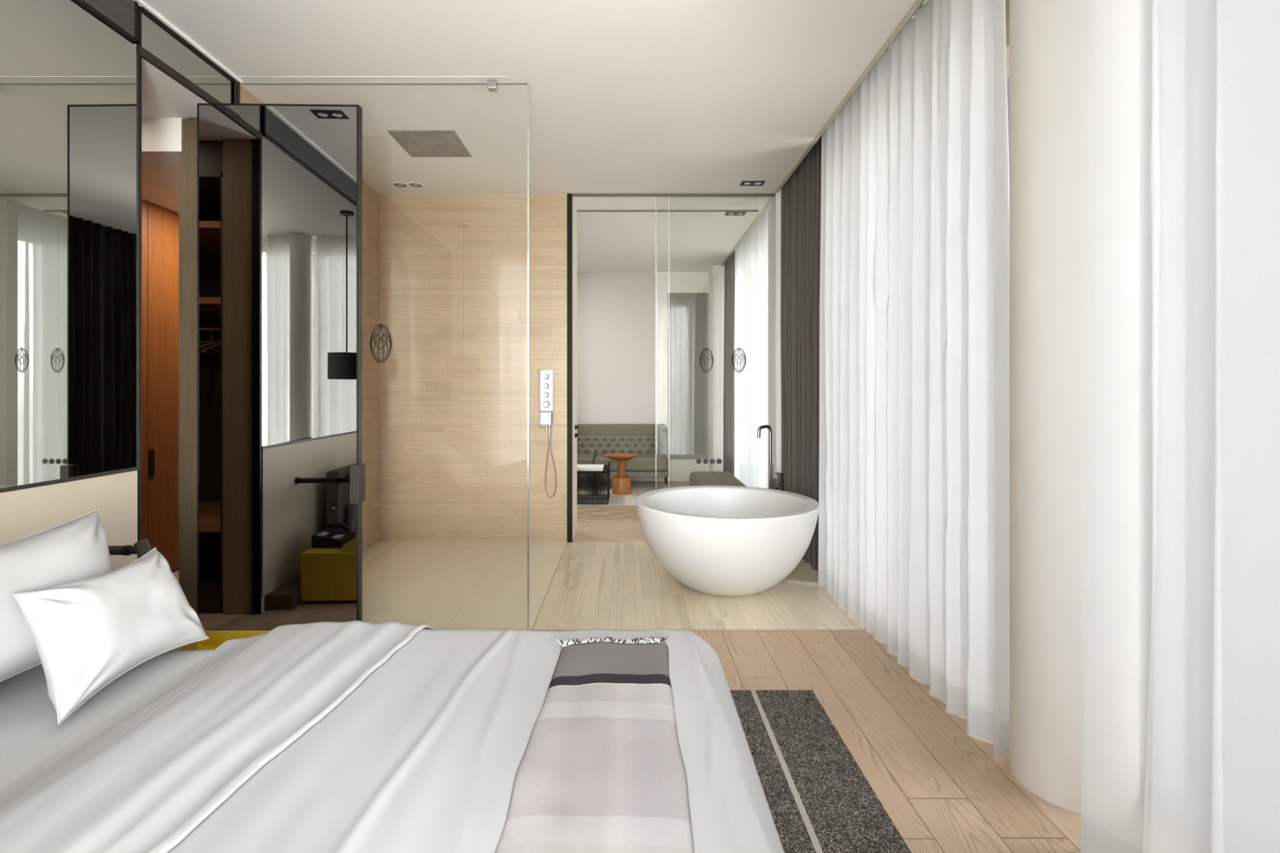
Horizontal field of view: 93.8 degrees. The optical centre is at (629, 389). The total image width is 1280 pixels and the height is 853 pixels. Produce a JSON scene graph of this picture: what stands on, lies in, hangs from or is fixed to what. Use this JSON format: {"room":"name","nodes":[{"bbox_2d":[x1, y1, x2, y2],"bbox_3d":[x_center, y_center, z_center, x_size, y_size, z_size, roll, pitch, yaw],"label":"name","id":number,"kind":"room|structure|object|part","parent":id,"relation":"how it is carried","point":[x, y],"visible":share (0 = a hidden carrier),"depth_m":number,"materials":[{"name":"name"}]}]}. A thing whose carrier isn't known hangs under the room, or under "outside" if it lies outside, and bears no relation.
{"room":"hotel room","nodes":[
{"label":"hotel room","id":0,"kind":"room"},
{"bbox_2d":[135,5,207,213],"bbox_3d":[-2.580,-1.460,3.350,1.240,0.580,3.700,0,0,0],"label":"wall","id":1,"kind":"structure","parent":0,"point":[166,102],"depth_m":2.94,"materials":[{"name":"white paint"}]},
{"bbox_2d":[187,84,567,551],"bbox_3d":[-1.347,-0.221,4.058,1.725,2.841,2.145,0,0,0],"label":"wall","id":2,"kind":"structure","parent":0,"point":[445,415],"depth_m":4.71,"materials":[{"name":"wood"}]},
{"bbox_2d":[178,119,196,613],"bbox_3d":[-2.098,-0.065,2.965,0.235,2.530,0.039,0,0,0],"label":"panel","id":3,"kind":"object","parent":2,"relation":"attached to","point":[188,157],"visible":0.21,"depth_m":2.94,"materials":[{"name":"grey wood"}]},
{"bbox_2d":[133,0,242,83],"bbox_3d":[-1.939,-1.545,1.143,0.022,0.032,3.685,0,0,0],"label":"trim","id":4,"kind":"structure","parent":2,"relation":"attached to","point":[140,2],"depth_m":2.61,"materials":[{"name":"white"}]},
{"bbox_2d":[136,4,239,559],"bbox_3d":[-1.966,-0.165,2.683,0.052,2.729,0.602,0,0,0],"label":"door frame","id":5,"kind":"structure","parent":2,"relation":"attached to","point":[144,53],"depth_m":2.40,"materials":[{"name":"brown metal"}]},
{"bbox_3d":[-1.972,-0.165,2.389,0.041,2.729,0.014,0,0,0],"label":"post","id":6,"kind":"part","parent":5,"relation":"part of","materials":[{"name":"black metal"}]},
{"bbox_3d":[-1.952,-1.522,2.670,0.020,0.013,0.560,0,0,0],"label":"rail","id":7,"kind":"part","parent":5,"relation":"part of","materials":[{"name":"black metal"}]},
{"bbox_3d":[-1.960,-0.165,2.967,0.040,2.729,0.034,0,0,0],"label":"post","id":8,"kind":"part","parent":5,"relation":"part of","materials":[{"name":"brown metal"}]},
{"bbox_2d":[196,102,364,631],"bbox_3d":[-1.636,-0.074,2.813,0.756,2.524,0.074,0,0,-1],"label":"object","id":9,"kind":"structure","parent":2,"relation":"in","point":[281,468],"depth_m":2.80,"materials":[{"name":"grey"}]},
{"bbox_3d":[-1.279,0.443,2.821,0.042,0.178,0.074,0,0,-1],"label":"pull handle","id":10,"kind":"part","parent":9,"relation":"part of","materials":[{"name":"grey metal"}]},
{"bbox_2d":[237,75,507,79],"bbox_3d":[-1.275,-1.545,2.957,1.350,0.012,0.023,0,0,0],"label":"trim","id":11,"kind":"structure","parent":2,"relation":"attached to","point":[239,77],"depth_m":2.95,"materials":[{"name":"white paint"}]},
{"bbox_2d":[537,412,552,431],"bbox_3d":[-0.656,0.250,4.683,0.112,0.144,0.055,0,0,0],"label":"holder","id":12,"kind":"object","parent":2,"relation":"attached to","point":[543,415],"visible":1,"depth_m":4.70,"materials":[{"name":"silver metal"}]},
{"bbox_3d":[-0.652,0.229,4.705,0.105,0.102,0.012,0,0,0],"label":"plate","id":13,"kind":"part","parent":12,"relation":"part of","materials":[{"name":"silver metal"}]},
{"bbox_2d":[544,412,556,497],"bbox_3d":[-0.614,0.513,4.671,0.094,0.670,0.038,0,0,0],"label":"shower","id":14,"kind":"object","parent":12,"relation":"attached to","point":[549,414],"visible":1,"depth_m":4.67,"materials":[{"name":"silver metal"}]},
{"bbox_3d":[-0.621,0.338,4.665,0.020,0.125,0.018,0,0,0],"label":"handle","id":15,"kind":"part","parent":14,"relation":"part of","materials":[{"name":"silver metal"}]},
{"bbox_2d":[539,369,553,411],"bbox_3d":[-0.650,0.008,4.691,0.109,0.324,0.040,0,0,0],"label":"shower mixer","id":16,"kind":"object","parent":2,"relation":"attached to","point":[546,376],"visible":1,"depth_m":4.70,"materials":[{"name":"silver metal"}]},
{"bbox_3d":[-0.650,0.117,4.684,0.044,0.044,0.028,0,0,0],"label":"knob","id":17,"kind":"part","parent":16,"relation":"part of","materials":[{"name":"silver metal"}]},
{"bbox_2d":[572,196,577,541],"bbox_3d":[-0.467,-0.171,4.930,0.040,2.741,0.420,0,0,0],"label":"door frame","id":18,"kind":"structure","parent":2,"relation":"in","point":[574,207],"depth_m":4.88,"materials":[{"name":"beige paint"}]},
{"bbox_2d":[567,193,775,542],"bbox_3d":[0.332,-0.171,4.923,1.637,2.742,0.457,0,0,0],"label":"door frame","id":19,"kind":"structure","parent":2,"relation":"attached to","point":[570,196],"depth_m":4.70,"materials":[{"name":"black metal"}]},
{"bbox_3d":[-0.467,-0.169,4.708,0.040,2.738,0.027,0,0,0],"label":"post","id":20,"kind":"part","parent":19,"relation":"part of","materials":[{"name":"black metal"}]},
{"bbox_2d":[655,195,721,489],"bbox_3d":[0.615,-0.167,4.737,0.808,2.725,0.013,0,0,0],"label":"door","id":21,"kind":"structure","parent":2,"relation":"in","point":[664,430],"depth_m":4.73,"materials":[{"name":"clear glass"}]},
{"bbox_3d":[0.280,0.323,4.737,0.048,0.048,0.012,0,0,0],"label":"finger pull","id":22,"kind":"part","parent":21,"relation":"part of","materials":[{"name":"black plastic"}]},
{"bbox_2d":[668,194,746,488],"bbox_3d":[0.731,-0.168,4.707,0.837,2.727,0.012,0,0,0],"label":"door","id":23,"kind":"structure","parent":2,"relation":"in","point":[744,358],"depth_m":4.70,"materials":[{"name":"clear glass"}]},
{"bbox_2d":[142,0,916,271],"bbox_3d":[-0.765,-1.641,3.675,3.870,0.200,8.850,0,0,0],"label":"ceiling","id":24,"kind":"structure","parent":0,"point":[627,96],"depth_m":3.06,"materials":[{"name":"white paint"}]},
{"bbox_2d":[391,182,408,187],"bbox_3d":[-1.720,-1.538,4.500,0.126,0.006,0.126,0,0,0],"label":"recessed light","id":25,"kind":"object","parent":24,"relation":"in","point":[400,184],"visible":1,"depth_m":4.49,"materials":[{"name":"white"}]},
{"bbox_2d":[407,182,424,187],"bbox_3d":[-1.603,-1.538,4.500,0.126,0.006,0.126,0,0,0],"label":"recessed light","id":26,"kind":"object","parent":24,"relation":"in","point":[415,184],"visible":1,"depth_m":4.49,"materials":[{"name":"white"}]},
{"bbox_2d":[386,130,471,156],"bbox_3d":[-1.238,-1.539,3.757,0.400,0.004,0.400,0,0,0],"label":"shower head","id":27,"kind":"object","parent":24,"relation":"attached to","point":[415,143],"visible":1,"depth_m":3.74},
{"bbox_2d":[724,212,746,215],"bbox_3d":[0.930,-1.538,5.240,0.172,0.006,0.100,0,0,0],"label":"recessed light","id":28,"kind":"object","parent":24,"relation":"in","point":[726,213],"visible":1,"depth_m":5.23,"materials":[{"name":"black metal"}]},
{"bbox_2d":[739,181,765,186],"bbox_3d":[0.922,-1.538,4.470,0.172,0.006,0.100,0,0,0],"label":"recessed light","id":29,"kind":"object","parent":24,"relation":"in","point":[743,183],"visible":1,"depth_m":4.46,"materials":[{"name":"black metal"}]},
{"bbox_2d":[720,0,923,266],"bbox_3d":[1.150,-1.569,3.650,0.024,0.064,8.700,0,0,0],"label":"trim","id":30,"kind":"structure","parent":24,"relation":"attached to","point":[917,2],"depth_m":3.16,"materials":[{"name":"beige"}]},
{"bbox_2d":[171,480,1080,852],"bbox_3d":[-0.800,1.240,3.675,4.800,0.080,8.850,0,0,0],"label":"floor","id":31,"kind":"structure","parent":0,"point":[944,788],"depth_m":2.96,"materials":[{"name":"brown wood"}]},
{"bbox_2d":[0,649,217,782],"bbox_3d":[-0.839,0.863,0.946,2.082,0.675,1.711,0,0,0],"label":"bed","id":32,"kind":"object","parent":31,"relation":"on","point":[29,729],"visible":0.12,"depth_m":1.39,"materials":[{"name":"fabric"}]},
{"bbox_2d":[0,508,114,682],"bbox_3d":[-1.496,0.527,1.397,0.253,0.349,0.758,0,0,0],"label":"pillow","id":33,"kind":"object","parent":32,"relation":"on","point":[76,549],"visible":0.52,"depth_m":1.47,"materials":[{"name":"grey fabric"}]},
{"bbox_2d":[12,547,208,724],"bbox_3d":[-1.310,0.589,1.525,0.236,0.252,0.504,0,0,0],"label":"pillow","id":34,"kind":"object","parent":32,"relation":"on","point":[86,634],"visible":1,"depth_m":1.43,"materials":[{"name":"grey fabric"}]},
{"bbox_2d":[0,620,784,852],"bbox_3d":[-0.447,0.853,0.944,1.447,0.383,1.775,0,0,0],"label":"duvet","id":35,"kind":"object","parent":32,"relation":"on","point":[356,736],"visible":0.91,"depth_m":1.13,"materials":[{"name":"grey fabric"}]},
{"bbox_2d":[494,636,694,852],"bbox_3d":[-0.058,0.682,0.892,0.329,0.031,1.524,0,0,0],"label":"throw blanket","id":36,"kind":"object","parent":35,"relation":"on","point":[601,769],"visible":1,"depth_m":1.07,"materials":[{"name":"fabric"}]},
{"bbox_2d":[142,200,178,571],"bbox_3d":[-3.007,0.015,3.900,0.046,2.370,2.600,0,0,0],"label":"door","id":37,"kind":"structure","parent":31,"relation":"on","point":[160,225],"depth_m":3.81,"materials":[{"name":"brown wood"}]},
{"bbox_3d":[-3.001,0.013,3.440,0.022,2.355,0.556,0,0,0],"label":"door","id":38,"kind":"part","parent":37,"relation":"part of","materials":[{"name":"orange wood"}]},
{"bbox_3d":[-2.987,0.462,3.745,0.007,0.173,0.038,0,0,0],"label":"handle","id":39,"kind":"part","parent":37,"relation":"part of","materials":[{"name":"black metal"}]},
{"bbox_2d":[197,631,270,649],"bbox_3d":[-1.542,1.056,2.042,0.523,0.287,0.445,0,0,0],"label":"nightstand","id":40,"kind":"object","parent":31,"relation":"on","point":[216,638],"visible":0.05,"depth_m":2.25,"materials":[{"name":"yellow paint"}]},
{"bbox_2d":[173,641,197,649],"bbox_3d":[-1.593,0.922,2.125,0.015,0.079,0.150,0,0,0],"label":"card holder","id":41,"kind":"object","parent":40,"relation":"in","point":[193,646],"visible":0.02,"depth_m":2.16,"materials":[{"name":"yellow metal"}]},
{"bbox_2d":[241,80,529,629],"bbox_3d":[-1.219,-0.172,2.995,1.438,2.739,0.041,0,0,0],"label":"screen","id":42,"kind":"object","parent":31,"relation":"on","point":[492,85],"visible":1,"depth_m":2.99,"materials":[{"name":"clear glass"}]},
{"bbox_2d":[577,423,668,485],"bbox_3d":[-0.738,0.823,7.405,2.425,0.755,0.710,0,0,0],"label":"sofa","id":43,"kind":"object","parent":31,"relation":"on","point":[594,441],"visible":0.45,"depth_m":7.56,"materials":[{"name":"fabric"}]},
{"bbox_2d":[577,453,595,464],"bbox_3d":[-1.170,0.885,7.325,1.500,0.160,0.550,0,0,0],"label":"seat cushion","id":44,"kind":"object","parent":43,"relation":"on","point":[582,458],"depth_m":7.07,"materials":[{"name":"fabric"}]},
{"bbox_2d":[577,435,658,455],"bbox_3d":[-0.773,0.708,7.591,2.304,0.254,0.072,0,0,0],"label":"backrest","id":45,"kind":"object","parent":43,"relation":"on","point":[586,444],"depth_m":7.56,"materials":[{"name":"fabric"}]},
{"bbox_3d":[-0.738,1.002,7.380,2.425,0.067,0.640,0,0,0],"label":"seat","id":46,"kind":"part","parent":43,"relation":"part of","materials":[{"name":"fabric"}]},
{"bbox_2d":[594,453,668,471],"bbox_3d":[0.029,0.885,7.325,0.883,0.160,0.550,0,0,0],"label":"seat cushion","id":47,"kind":"object","parent":43,"relation":"on","point":[644,461],"depth_m":7.05,"materials":[{"name":"fabric"}]},
{"bbox_2d":[577,484,678,521],"bbox_3d":[-0.545,1.193,6.477,2.310,0.014,2.086,0,0,0],"label":"rug","id":48,"kind":"object","parent":31,"relation":"on","point":[620,508],"visible":0.19,"depth_m":6.07,"materials":[{"name":"beige carpet"}]},
{"bbox_2d":[577,460,609,504],"bbox_3d":[-0.486,0.990,6.425,0.538,0.392,0.522,0,0,0],"label":"armchair","id":49,"kind":"object","parent":48,"relation":"on","point":[593,477],"visible":0.5,"depth_m":6.17,"materials":[{"name":"black metal"}]},
{"bbox_2d":[577,464,604,471],"bbox_3d":[-0.453,0.832,6.370,0.363,0.035,0.268,0,0,0],"label":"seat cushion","id":50,"kind":"object","parent":49,"relation":"on","point":[580,467],"visible":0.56,"depth_m":6.26,"materials":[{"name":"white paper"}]},
{"bbox_2d":[604,453,638,494],"bbox_3d":[-0.087,0.964,6.830,0.394,0.442,0.394,0,0,0],"label":"side table","id":51,"kind":"object","parent":48,"relation":"on","point":[621,483],"visible":1,"depth_m":6.76,"materials":[{"name":"brown wood"}]},
{"bbox_3d":[-0.087,0.905,6.830,0.100,0.190,0.100,0,0,0],"label":"stem","id":52,"kind":"part","parent":51,"relation":"part of","materials":[{"name":"brown wood"}]},
{"bbox_2d":[604,453,638,461],"bbox_3d":[-0.087,0.779,6.830,0.394,0.072,0.394,0,0,0],"label":"table top","id":53,"kind":"object","parent":51,"relation":"on","point":[615,456],"depth_m":6.76,"materials":[{"name":"brown wood"}]},
{"bbox_2d":[688,471,746,486],"bbox_3d":[0.845,1.024,5.750,0.440,0.352,0.980,0,0,0],"label":"daybed","id":54,"kind":"object","parent":31,"relation":"on","point":[695,478],"visible":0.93,"depth_m":5.72,"materials":[{"name":"fabric"}]},
{"bbox_2d":[635,485,819,595],"bbox_3d":[0.595,0.941,3.700,1.110,0.518,1.110,0,0,30],"label":"bathtub","id":55,"kind":"object","parent":31,"relation":"on","point":[720,540],"visible":1,"depth_m":3.32,"materials":[{"name":"white ceramic"}]},
{"bbox_2d":[756,424,783,490],"bbox_3d":[1.008,0.727,4.305,0.228,0.946,0.063,0,0,-20],"label":"tub filler","id":56,"kind":"object","parent":31,"relation":"on","point":[771,481],"visible":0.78,"depth_m":4.32,"materials":[{"name":"silver metal"}]},
{"bbox_3d":[0.971,0.727,4.290,0.152,0.947,0.027,0,0,-38],"label":"spout","id":57,"kind":"part","parent":56,"relation":"part of","materials":[{"name":"silver metal"}]},
{"bbox_2d":[729,690,911,852],"bbox_3d":[0.087,1.193,1.032,1.275,0.013,2.665,0,0,0],"label":"rug","id":58,"kind":"object","parent":31,"relation":"on","point":[820,799],"visible":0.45,"depth_m":1.81,"materials":[{"name":"grey carpet"}]},
{"bbox_2d":[1009,0,1089,814],"bbox_3d":[1.352,-0.235,1.830,0.320,2.871,0.320,0,0,0],"label":"column","id":59,"kind":"structure","parent":31,"relation":"on","point":[1050,39],"depth_m":1.74,"materials":[{"name":"white paint"}]},
{"bbox_2d":[577,271,708,480],"bbox_3d":[-0.770,-0.171,7.975,3.860,2.741,0.250,0,0,0],"label":"wall","id":60,"kind":"structure","parent":0,"point":[616,310],"depth_m":7.85,"materials":[{"name":"grey paint"}]},
{"bbox_2d":[656,271,708,481],"bbox_3d":[0.980,-0.171,7.950,1.240,2.741,0.300,0,0,0],"label":"wall","id":61,"kind":"structure","parent":0,"point":[679,282],"depth_m":7.83,"materials":[{"name":"white paint"}]},
{"bbox_2d":[708,263,724,471],"bbox_3d":[1.323,-0.235,7.775,0.555,2.871,0.650,0,0,0],"label":"wall","id":62,"kind":"structure","parent":0,"point":[716,274],"depth_m":7.45,"materials":[{"name":"white paint"}]},
{"bbox_2d":[768,188,781,487],"bbox_3d":[1.375,-0.235,4.815,0.450,2.871,0.270,0,0,0],"label":"wall pier","id":63,"kind":"object","parent":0,"point":[775,204],"visible":0.07,"depth_m":4.72,"materials":[{"name":"white paint"}]},
{"bbox_2d":[762,0,928,213],"bbox_3d":[1.400,-1.706,3.675,0.500,0.070,8.850,0,0,0],"label":"ceiling","id":64,"kind":"structure","parent":0,"point":[925,1],"depth_m":2.68,"materials":[{"name":"white paint"}]},
{"bbox_2d":[784,0,924,184],"bbox_3d":[1.202,-1.629,2.080,0.028,0.085,5.160,0,0,0],"label":"track","id":65,"kind":"object","parent":64,"relation":"attached to","point":[921,4],"visible":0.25,"depth_m":3.28,"materials":[{"name":"silver metal"}]},
{"bbox_2d":[780,137,821,574],"bbox_3d":[1.246,-0.237,4.181,0.107,2.863,0.966,0,0,-4],"label":"curtain","id":66,"kind":"object","parent":65,"relation":"hanging from","point":[801,194],"visible":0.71,"depth_m":4.23,"materials":[{"name":"grey fabric"}]},
{"bbox_2d":[817,0,1009,756],"bbox_3d":[1.215,-0.199,2.806,0.120,2.789,1.718,0,0,-1],"label":"sheer curtain","id":67,"kind":"object","parent":65,"relation":"hanging from","point":[914,420],"visible":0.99,"depth_m":2.46,"materials":[{"name":"white fabric"}]},
{"bbox_2d":[1080,0,1279,852],"bbox_3d":[1.171,-0.199,1.102,0.092,2.789,0.891,0,0,1],"label":"sheer curtain","id":68,"kind":"object","parent":65,"relation":"hanging from","point":[1181,739],"visible":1,"depth_m":1.28,"materials":[{"name":"white fabric"}]},
{"bbox_2d":[1005,0,1009,190],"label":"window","id":69,"kind":"structure","parent":0,"point":[1007,2],"depth_m":2.48,"materials":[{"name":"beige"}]},
{"bbox_3d":[-2.048,-0.221,0.812,0.173,2.841,3.125,0,0,0],"label":"wall","id":70,"kind":"structure","parent":0,"visible":0},
{"bbox_2d":[0,470,137,570],"bbox_3d":[-1.954,0.719,0.901,0.013,0.796,2.942,0,0,0],"label":"wall panel","id":71,"kind":"object","parent":70,"relation":"attached to","point":[24,513],"visible":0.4,"depth_m":2.11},
{"bbox_2d":[107,538,151,558],"bbox_3d":[-1.761,0.566,2.011,0.376,0.125,0.061,0,0,0],"label":"reading lamp","id":72,"kind":"object","parent":71,"relation":"attached to","point":[142,547],"visible":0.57,"depth_m":2.01,"materials":[{"name":"brown metal"}]},
{"bbox_3d":[-1.819,0.543,2.020,0.238,0.031,0.031,0,0,0],"label":"arm","id":73,"kind":"part","parent":72,"relation":"part of","materials":[{"name":"brown metal"}]},
{"bbox_2d":[0,0,139,493],"bbox_3d":[-1.954,-0.522,0.905,0.015,1.685,2.951,0,0,0],"label":"wall mirror","id":74,"kind":"object","parent":70,"relation":"attached to","point":[69,80],"visible":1,"depth_m":2.08,"materials":[{"name":"grey mirror"}]},
{"bbox_2d":[72,0,137,44],"bbox_3d":[-1.952,-1.452,0.899,0.020,0.169,2.938,0,0,0],"label":"air vent","id":75,"kind":"object","parent":70,"relation":"in","point":[122,15],"visible":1,"depth_m":2.28,"materials":[{"name":"grey metal"}]},
{"bbox_3d":[1.202,-1.628,6.210,0.028,0.085,2.460,0,0,0],"label":"track","id":76,"kind":"object","parent":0,"visible":0},
{"bbox_2d":[723,250,734,476],"bbox_3d":[1.201,-0.236,7.065,0.090,2.865,0.698,0,0,0],"label":"curtain","id":77,"kind":"object","parent":76,"relation":"hanging from","point":[729,273],"visible":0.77,"depth_m":6.97,"materials":[{"name":"grey fabric"}]},
{"bbox_2d":[734,206,768,488],"bbox_3d":[1.205,-0.199,5.845,0.098,2.789,1.718,0,0,0],"label":"sheer curtain","id":78,"kind":"object","parent":76,"relation":"hanging from","point":[751,255],"visible":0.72,"depth_m":5.71,"materials":[{"name":"white fabric"}]},
{"bbox_3d":[-2.046,-1.501,2.679,0.168,0.281,0.609,0,0,0],"label":"wall","id":79,"kind":"structure","parent":0,"visible":0},
{"bbox_2d":[142,11,232,103],"bbox_3d":[-1.957,-1.443,2.670,0.010,0.146,0.560,0,0,0],"label":"transom window","id":80,"kind":"structure","parent":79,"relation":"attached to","point":[156,39],"depth_m":2.63,"materials":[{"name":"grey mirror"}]}
]}

